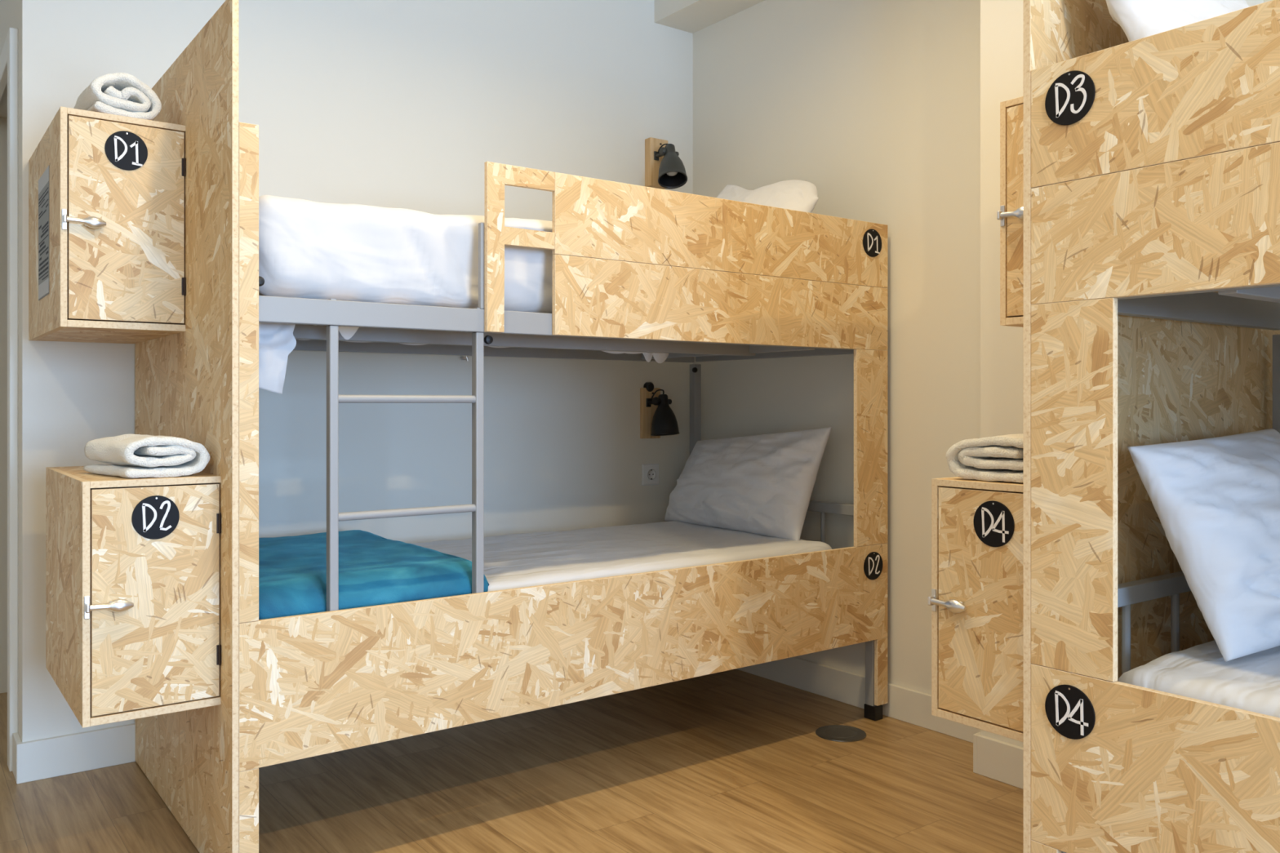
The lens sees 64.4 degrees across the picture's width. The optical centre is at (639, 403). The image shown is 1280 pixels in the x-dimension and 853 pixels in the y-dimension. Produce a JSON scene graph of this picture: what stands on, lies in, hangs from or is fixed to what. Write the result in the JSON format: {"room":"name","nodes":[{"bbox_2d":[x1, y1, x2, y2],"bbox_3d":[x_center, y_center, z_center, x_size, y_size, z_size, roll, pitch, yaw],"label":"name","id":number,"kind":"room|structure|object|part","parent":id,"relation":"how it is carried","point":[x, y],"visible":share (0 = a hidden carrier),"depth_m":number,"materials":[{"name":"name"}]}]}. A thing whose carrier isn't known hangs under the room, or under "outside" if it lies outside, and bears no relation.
{"room":"dormitory","nodes":[
{"label":"dormitory","id":0,"kind":"room"},
{"bbox_2d":[0,0,18,733],"bbox_3d":[-2.107,-0.354,3.449,0.100,2.860,1.108,0,0,-37],"label":"wall","id":1,"kind":"structure","parent":0,"point":[9,9],"depth_m":3.78,"materials":[{"name":"white paint"}]},
{"bbox_2d":[0,26,17,771],"bbox_3d":[-2.120,-0.012,3.365,0.022,2.176,0.968,0,0,-37],"label":"trim","id":2,"kind":"structure","parent":1,"relation":"attached to","point":[9,55],"depth_m":2.98,"materials":[{"name":"white paint"}]},
{"bbox_2d":[12,732,22,781],"bbox_3d":[-1.797,1.020,2.934,0.015,0.112,0.110,0,0,-37],"label":"baseboard","id":3,"kind":"structure","parent":1,"relation":"attached to","point":[16,739],"depth_m":2.93,"materials":[{"name":"white paint"}]},
{"bbox_2d":[18,0,693,742],"bbox_3d":[-0.747,-0.354,3.705,2.590,2.860,0.100,0,0,-37],"label":"wall","id":4,"kind":"structure","parent":0,"point":[389,104],"depth_m":3.58,"materials":[{"name":"white paint"}]},
{"bbox_2d":[16,723,135,784],"bbox_3d":[-0.773,1.020,3.614,2.470,0.112,0.015,0,0,-37],"label":"baseboard","id":5,"kind":"structure","parent":4,"relation":"attached to","point":[62,755],"depth_m":2.96,"materials":[{"name":"white paint"}]},
{"bbox_2d":[459,355,468,360],"bbox_3d":[-0.643,-0.165,3.709,0.036,0.020,0.017,0,0,-37],"label":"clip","id":6,"kind":"object","parent":4,"relation":"attached to","point":[462,357],"visible":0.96,"depth_m":3.70,"materials":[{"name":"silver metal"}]},
{"bbox_2d":[641,463,658,485],"bbox_3d":[0.045,0.294,4.222,0.086,0.089,0.013,0,0,-37],"label":"wall socket","id":7,"kind":"object","parent":4,"relation":"attached to","point":[650,472],"visible":1,"depth_m":4.22,"materials":[{"name":"white plastic"}]},
{"bbox_2d":[640,382,679,438],"bbox_3d":[0.092,0.027,4.168,0.118,0.233,0.155,0,0,-37],"label":"wall lamp","id":8,"kind":"object","parent":4,"relation":"attached to","point":[657,419],"visible":1,"depth_m":4.17,"materials":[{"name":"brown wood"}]},
{"bbox_3d":[0.038,-0.069,4.207,0.040,0.040,0.027,0,0,-37],"label":"rubber knob","id":9,"kind":"part","parent":8,"relation":"part of","materials":[{"name":"black rubber"}]},
{"bbox_3d":[0.103,0.047,4.153,0.118,0.172,0.117,0,0,-37],"label":"lamp shade","id":10,"kind":"part","parent":8,"relation":"part of","materials":[{"name":"black metal"}]},
{"bbox_2d":[644,137,687,189],"bbox_3d":[0.107,-0.987,4.141,0.133,0.220,0.216,0,0,-37],"label":"wall lamp","id":11,"kind":"object","parent":4,"relation":"attached to","point":[664,167],"visible":0.99,"depth_m":4.15,"materials":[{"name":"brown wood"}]},
{"bbox_3d":[0.127,-0.968,4.119,0.055,0.090,0.060,0,0,-37],"label":"bulb","id":12,"kind":"part","parent":11,"relation":"part of","materials":[{"name":"white glass"}]},
{"bbox_3d":[0.127,-0.969,4.104,0.120,0.184,0.132,0,0,-37],"label":"lamp shade","id":13,"kind":"part","parent":11,"relation":"part of","materials":[{"name":"black metal"}]},
{"bbox_2d":[0,669,1023,852],"bbox_3d":[0.241,1.126,0.179,5.200,0.100,9.500,0,0,-37],"label":"floor","id":14,"kind":"structure","parent":0,"point":[733,761],"depth_m":2.83,"materials":[{"name":"brown wood"}]},
{"bbox_2d":[135,0,238,852],"bbox_3d":[-1.193,0.092,2.628,0.014,1.960,1.068,0,0,-37],"label":"divider panel","id":15,"kind":"object","parent":14,"relation":"on","point":[187,381],"visible":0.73,"depth_m":2.35,"materials":[{"name":"beige wood"}]},
{"bbox_2d":[28,106,186,343],"bbox_3d":[-1.433,-0.437,2.711,0.275,0.514,0.679,0,0,-37],"label":"locker","id":16,"kind":"object","parent":15,"relation":"attached to","point":[106,191],"visible":1,"depth_m":2.47,"materials":[{"name":"brown wood"}]},
{"bbox_3d":[-1.307,-0.429,2.396,0.088,0.030,0.022,0,0,-37],"label":"latch lever","id":17,"kind":"part","parent":16,"relation":"part of","materials":[{"name":"silver metal"}]},
{"bbox_2d":[73,72,161,120],"bbox_3d":[-1.321,-0.751,2.567,0.168,0.111,0.250,0,0,-37],"label":"towel","id":18,"kind":"object","parent":16,"relation":"on","point":[122,94],"visible":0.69,"depth_m":2.48,"materials":[{"name":"white fabric"}]},
{"bbox_3d":[-1.242,-0.439,2.466,0.253,0.476,0.014,0,0,-37],"label":"door","id":19,"kind":"part","parent":16,"relation":"part of","materials":[{"name":"beige wood"}]},
{"bbox_2d":[45,464,221,728],"bbox_3d":[-1.217,0.417,2.420,0.274,0.510,0.622,0,0,-37],"label":"locker","id":20,"kind":"object","parent":15,"relation":"attached to","point":[132,565],"visible":0.98,"depth_m":2.19,"materials":[{"name":"brown wood"}]},
{"bbox_3d":[-1.109,0.425,2.127,0.088,0.030,0.022,0,0,-37],"label":"latch lever","id":21,"kind":"part","parent":20,"relation":"part of","materials":[{"name":"silver metal"}]},
{"bbox_2d":[83,434,209,478],"bbox_3d":[-1.123,0.115,2.318,0.288,0.092,0.180,0,0,43],"label":"towel","id":22,"kind":"object","parent":20,"relation":"on","point":[144,455],"visible":1,"depth_m":2.24,"materials":[{"name":"white fabric"}]},
{"bbox_3d":[-1.044,0.415,2.198,0.253,0.472,0.014,0,0,-37],"label":"door","id":23,"kind":"part","parent":20,"relation":"part of","materials":[{"name":"beige wood"}]},
{"bbox_2d":[238,122,887,852],"bbox_3d":[-0.308,0.233,3.241,2.135,1.686,1.007,0,0,-37],"label":"bunk bed","id":24,"kind":"object","parent":14,"relation":"on","point":[683,276],"visible":0.8,"depth_m":2.79,"materials":[{"name":"brown wood"}]},
{"bbox_3d":[-0.856,0.935,2.222,0.042,0.273,0.015,0,0,-37],"label":"foot post panel","id":25,"kind":"part","parent":24,"relation":"part of","materials":[{"name":"brown wood"}]},
{"bbox_3d":[-0.856,-0.067,2.222,0.042,1.087,0.015,0,0,-37],"label":"foot post panel","id":26,"kind":"part","parent":24,"relation":"part of","materials":[{"name":"brown"}]},
{"bbox_2d":[258,195,552,313],"bbox_3d":[-0.335,-0.372,3.237,2.000,0.267,0.926,0,0,-37],"label":"duvet","id":27,"kind":"object","parent":24,"relation":"on","point":[308,249],"visible":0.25,"depth_m":2.48,"materials":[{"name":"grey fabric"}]},
{"bbox_2d":[716,179,818,213],"bbox_3d":[0.401,-0.672,3.644,0.275,0.355,0.620,0,0,-37],"label":"pillow","id":28,"kind":"object","parent":27,"relation":"on","point":[791,194],"visible":0.36,"depth_m":3.53,"materials":[{"name":"white fabric"}]},
{"bbox_2d":[326,298,493,611],"bbox_3d":[-0.549,0.181,2.484,0.435,0.848,0.034,0,0,-37],"label":"ladder","id":29,"kind":"object","parent":24,"relation":"attached to","point":[334,517],"visible":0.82,"depth_m":2.44,"materials":[{"name":"grey metal"}]},
{"bbox_3d":[-0.713,0.212,2.358,0.021,0.786,0.026,0,0,-37],"label":"rail","id":30,"kind":"part","parent":29,"relation":"part of","materials":[{"name":"grey metal"}]},
{"bbox_3d":[-0.412,0.212,2.582,0.022,0.786,0.026,0,0,-37],"label":"rail","id":31,"kind":"part","parent":29,"relation":"part of","materials":[{"name":"grey metal"}]},
{"bbox_2d":[258,322,668,394],"bbox_3d":[-0.394,-0.133,2.850,1.480,0.222,0.310,0,0,-37],"label":"sheet","id":32,"kind":"object","parent":24,"relation":"hanging from","point":[277,341],"visible":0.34,"depth_m":2.37,"materials":[{"name":"white fabric"}]},
{"bbox_3d":[-0.601,-0.205,3.622,2.035,0.068,0.030,0,0,-37],"label":"rail","id":33,"kind":"part","parent":24,"relation":"part of","materials":[{"name":"grey metal"}]},
{"bbox_3d":[-0.309,-0.396,2.628,0.200,0.429,0.015,0,0,-37],"label":"guard frame","id":34,"kind":"part","parent":24,"relation":"part of","materials":[{"name":"beige wood"}]},
{"bbox_3d":[-0.322,-0.186,3.038,1.788,0.037,0.030,0,0,-37],"label":"rail","id":35,"kind":"part","parent":24,"relation":"part of","materials":[{"name":"grey metal"}]},
{"bbox_3d":[-0.036,-0.210,2.859,2.035,0.058,0.028,0,0,-37],"label":"rail","id":36,"kind":"part","parent":24,"relation":"part of","materials":[{"name":"grey"}]},
{"bbox_3d":[-0.015,0.638,2.845,2.135,0.322,0.015,0,0,-37],"label":"panel","id":37,"kind":"part","parent":24,"relation":"part of","materials":[{"name":"brown wood"}]},
{"bbox_2d":[411,520,831,591],"bbox_3d":[-0.351,0.558,3.193,1.902,0.196,0.874,0,0,-37],"label":"mattress","id":38,"kind":"object","parent":24,"relation":"on","point":[511,561],"visible":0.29,"depth_m":3.23,"materials":[{"name":"white fabric"}]},
{"bbox_2d":[258,529,488,619],"bbox_3d":[-0.887,0.453,2.809,0.603,0.086,0.907,0,0,-37],"label":"blanket","id":39,"kind":"object","parent":38,"relation":"on","point":[375,570],"visible":0.64,"depth_m":2.55,"materials":[{"name":"blue fabric"}]},
{"bbox_2d":[664,426,831,540],"bbox_3d":[0.352,0.278,3.801,0.231,0.395,0.780,0,0,-37],"label":"pillow","id":40,"kind":"object","parent":38,"relation":"on","point":[763,484],"visible":0.98,"depth_m":3.65,"materials":[{"name":"white fabric"}]},
{"bbox_3d":[0.231,0.433,4.241,0.035,1.195,0.035,0,0,-37],"label":"post","id":41,"kind":"part","parent":24,"relation":"part of","materials":[{"name":"grey metal"}]},
{"bbox_3d":[0.307,-0.288,3.084,1.333,0.212,0.015,0,0,-37],"label":"panel","id":42,"kind":"part","parent":24,"relation":"part of","materials":[{"name":"brown wood"}]},
{"bbox_3d":[0.307,-0.503,3.084,1.333,0.215,0.015,0,0,-37],"label":"panel","id":43,"kind":"part","parent":24,"relation":"part of","materials":[{"name":"brown wood"}]},
{"bbox_3d":[0.289,-0.203,3.690,0.030,0.053,0.918,0,0,-37],"label":"cross rail","id":44,"kind":"part","parent":24,"relation":"part of","materials":[{"name":"grey metal"}]},
{"bbox_3d":[0.512,-0.207,3.859,0.028,0.065,0.912,0,0,-37],"label":"rail","id":45,"kind":"part","parent":24,"relation":"part of","materials":[{"name":"grey metal"}]},
{"bbox_3d":[0.795,0.253,3.479,0.035,1.555,0.035,0,0,-37],"label":"post","id":46,"kind":"part","parent":24,"relation":"part of","materials":[{"name":"grey"}]},
{"bbox_3d":[0.780,0.147,3.434,0.156,0.657,0.015,0,0,-37],"label":"head post panel","id":47,"kind":"part","parent":24,"relation":"part of","materials":[{"name":"brown wood"}]},
{"bbox_3d":[0.822,0.911,3.465,0.052,0.225,0.015,0,0,-37],"label":"head post panel","id":48,"kind":"part","parent":24,"relation":"part of","materials":[{"name":"brown wood"}]},
{"bbox_2d":[815,724,866,742],"bbox_3d":[0.654,1.073,3.312,0.163,0.004,0.163,0,0,-37],"label":"socket","id":49,"kind":"object","parent":14,"relation":"on","point":[838,733],"visible":1,"depth_m":3.30,"materials":[{"name":"silver metal"}]},
{"bbox_2d":[1023,0,1279,852],"bbox_3d":[1.145,0.092,2.191,1.079,1.960,0.015,0,0,-37],"label":"divider panel","id":50,"kind":"object","parent":14,"relation":"on","point":[1178,380],"visible":0.27,"depth_m":2.10,"materials":[{"name":"beige wood"}]},
{"bbox_2d":[927,476,1023,742],"bbox_3d":[1.011,0.417,2.289,0.770,0.510,0.302,0,0,-37],"label":"locker","id":51,"kind":"object","parent":50,"relation":"attached to","point":[976,599],"visible":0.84,"depth_m":2.10,"materials":[{"name":"brown wood"}]},
{"bbox_3d":[0.650,0.425,2.148,0.022,0.030,0.088,0,0,-37],"label":"latch lever","id":52,"kind":"part","parent":51,"relation":"part of","materials":[{"name":"silver metal"}]},
{"bbox_2d":[946,433,1023,483],"bbox_3d":[0.821,0.112,2.163,0.246,0.098,0.248,0,0,-37],"label":"towel","id":53,"kind":"object","parent":51,"relation":"on","point":[997,458],"visible":0.5,"depth_m":2.10,"materials":[{"name":"white fabric"}]},
{"bbox_2d":[996,96,1023,327],"bbox_3d":[1.111,-0.437,2.363,0.520,0.514,0.302,0,0,-37],"label":"locker","id":54,"kind":"object","parent":50,"relation":"attached to","point":[1011,214],"visible":0.17,"depth_m":2.32,"materials":[{"name":"brown wood"}]},
{"bbox_3d":[0.851,-0.429,2.296,0.022,0.030,0.088,0,0,-37],"label":"latch lever","id":55,"kind":"part","parent":54,"relation":"part of","materials":[{"name":"silver metal"}]},
{"bbox_3d":[0.929,-0.439,2.220,0.014,0.476,0.282,0,0,-37],"label":"door","id":56,"kind":"part","parent":54,"relation":"part of","materials":[{"name":"beige wood"}]},
{"bbox_2d":[1031,0,1279,852],"bbox_3d":[1.753,0.233,1.303,1.007,1.686,2.135,0,0,-37],"label":"bunk bed","id":57,"kind":"object","parent":14,"relation":"on","point":[1155,159],"visible":0.96,"depth_m":1.74,"materials":[{"name":"brown wood"}]},
{"bbox_3d":[0.738,0.911,1.847,0.015,0.225,0.052,0,0,-37],"label":"head post panel","id":58,"kind":"part","parent":57,"relation":"part of","materials":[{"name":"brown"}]},
{"bbox_3d":[0.769,0.147,1.805,0.015,0.657,0.156,0,0,-37],"label":"head post panel","id":59,"kind":"part","parent":57,"relation":"part of","materials":[{"name":"brown wood"}]},
{"bbox_3d":[1.119,-0.288,1.333,0.015,0.212,1.333,0,0,-37],"label":"panel","id":60,"kind":"part","parent":57,"relation":"part of","materials":[{"name":"brown wood"}]},
{"bbox_3d":[1.119,-0.503,1.333,0.015,0.215,1.333,0,0,-37],"label":"panel","id":61,"kind":"part","parent":57,"relation":"part of","materials":[{"name":"brown wood"}]},
{"bbox_3d":[1.357,0.638,1.010,0.015,0.322,2.135,0,0,-37],"label":"panel","id":62,"kind":"part","parent":57,"relation":"part of","materials":[{"name":"brown wood"}]},
{"bbox_3d":[1.381,-0.210,1.018,0.028,0.058,2.035,0,0,-37],"label":"rail","id":63,"kind":"part","parent":57,"relation":"part of","materials":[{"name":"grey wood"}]},
{"bbox_3d":[1.148,-0.207,2.134,0.912,0.065,0.028,0,0,-37],"label":"rail","id":64,"kind":"part","parent":57,"relation":"part of","materials":[{"name":"grey metal"}]},
{"bbox_2d":[1118,640,1279,717],"bbox_3d":[1.739,0.558,1.303,0.875,0.198,1.901,0,0,-37],"label":"mattress","id":65,"kind":"object","parent":57,"relation":"on","point":[1251,682],"visible":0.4,"depth_m":1.75,"materials":[{"name":"grey fabric"}]},
{"bbox_2d":[1127,428,1279,662],"bbox_3d":[1.233,0.257,2.002,0.755,0.402,0.251,0,0,-37],"label":"pillow","id":66,"kind":"object","parent":65,"relation":"on","point":[1215,501],"visible":1,"depth_m":1.82,"materials":[{"name":"white fabric"}]},
{"bbox_3d":[1.312,-0.203,1.907,0.918,0.053,0.030,0,0,-37],"label":"cross rail","id":67,"kind":"part","parent":57,"relation":"part of","materials":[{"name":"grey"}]},
{"bbox_3d":[1.529,0.433,2.417,0.035,1.195,0.035,0,0,-37],"label":"post","id":68,"kind":"part","parent":57,"relation":"part of","materials":[{"name":"grey"}]},
{"bbox_2d":[693,0,1271,694],"bbox_3d":[2.692,-0.354,1.137,0.120,2.860,8.122,0,0,-37],"label":"wall","id":69,"kind":"structure","parent":0,"point":[874,104],"depth_m":3.51,"materials":[{"name":"white paint"}]},
{"bbox_2d":[654,0,764,33],"bbox_3d":[0.665,-1.687,3.599,0.208,0.195,1.752,0,0,-37],"label":"ceiling beam","id":70,"kind":"structure","parent":69,"relation":"attached to","point":[691,16],"depth_m":4.15,"materials":[{"name":"white paint"}]},
{"bbox_2d":[735,657,1023,789],"bbox_3d":[0.807,1.020,3.384,0.235,0.112,2.237,0,0,-37],"label":"baseboard","id":71,"kind":"structure","parent":69,"relation":"attached to","point":[905,704],"depth_m":3.44,"materials":[{"name":"white paint"}]},
{"bbox_2d":[980,0,1263,747],"bbox_3d":[1.279,-0.354,2.758,0.220,2.860,0.670,0,0,-37],"label":"wall","id":72,"kind":"structure","parent":0,"point":[1002,21],"depth_m":2.92,"materials":[{"name":"white paint"}]},
{"bbox_3d":[1.739,-0.343,1.303,0.872,0.205,1.898,0,0,-37],"label":"mattress","id":73,"kind":"object","parent":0,"visible":0},
{"bbox_2d":[1105,0,1248,41],"bbox_3d":[1.126,-0.684,1.979,0.675,0.430,0.216,0,0,-37],"label":"pillow","id":74,"kind":"object","parent":73,"relation":"on","point":[1138,19],"visible":0.2,"depth_m":1.83,"materials":[{"name":"white fabric"}]}
]}

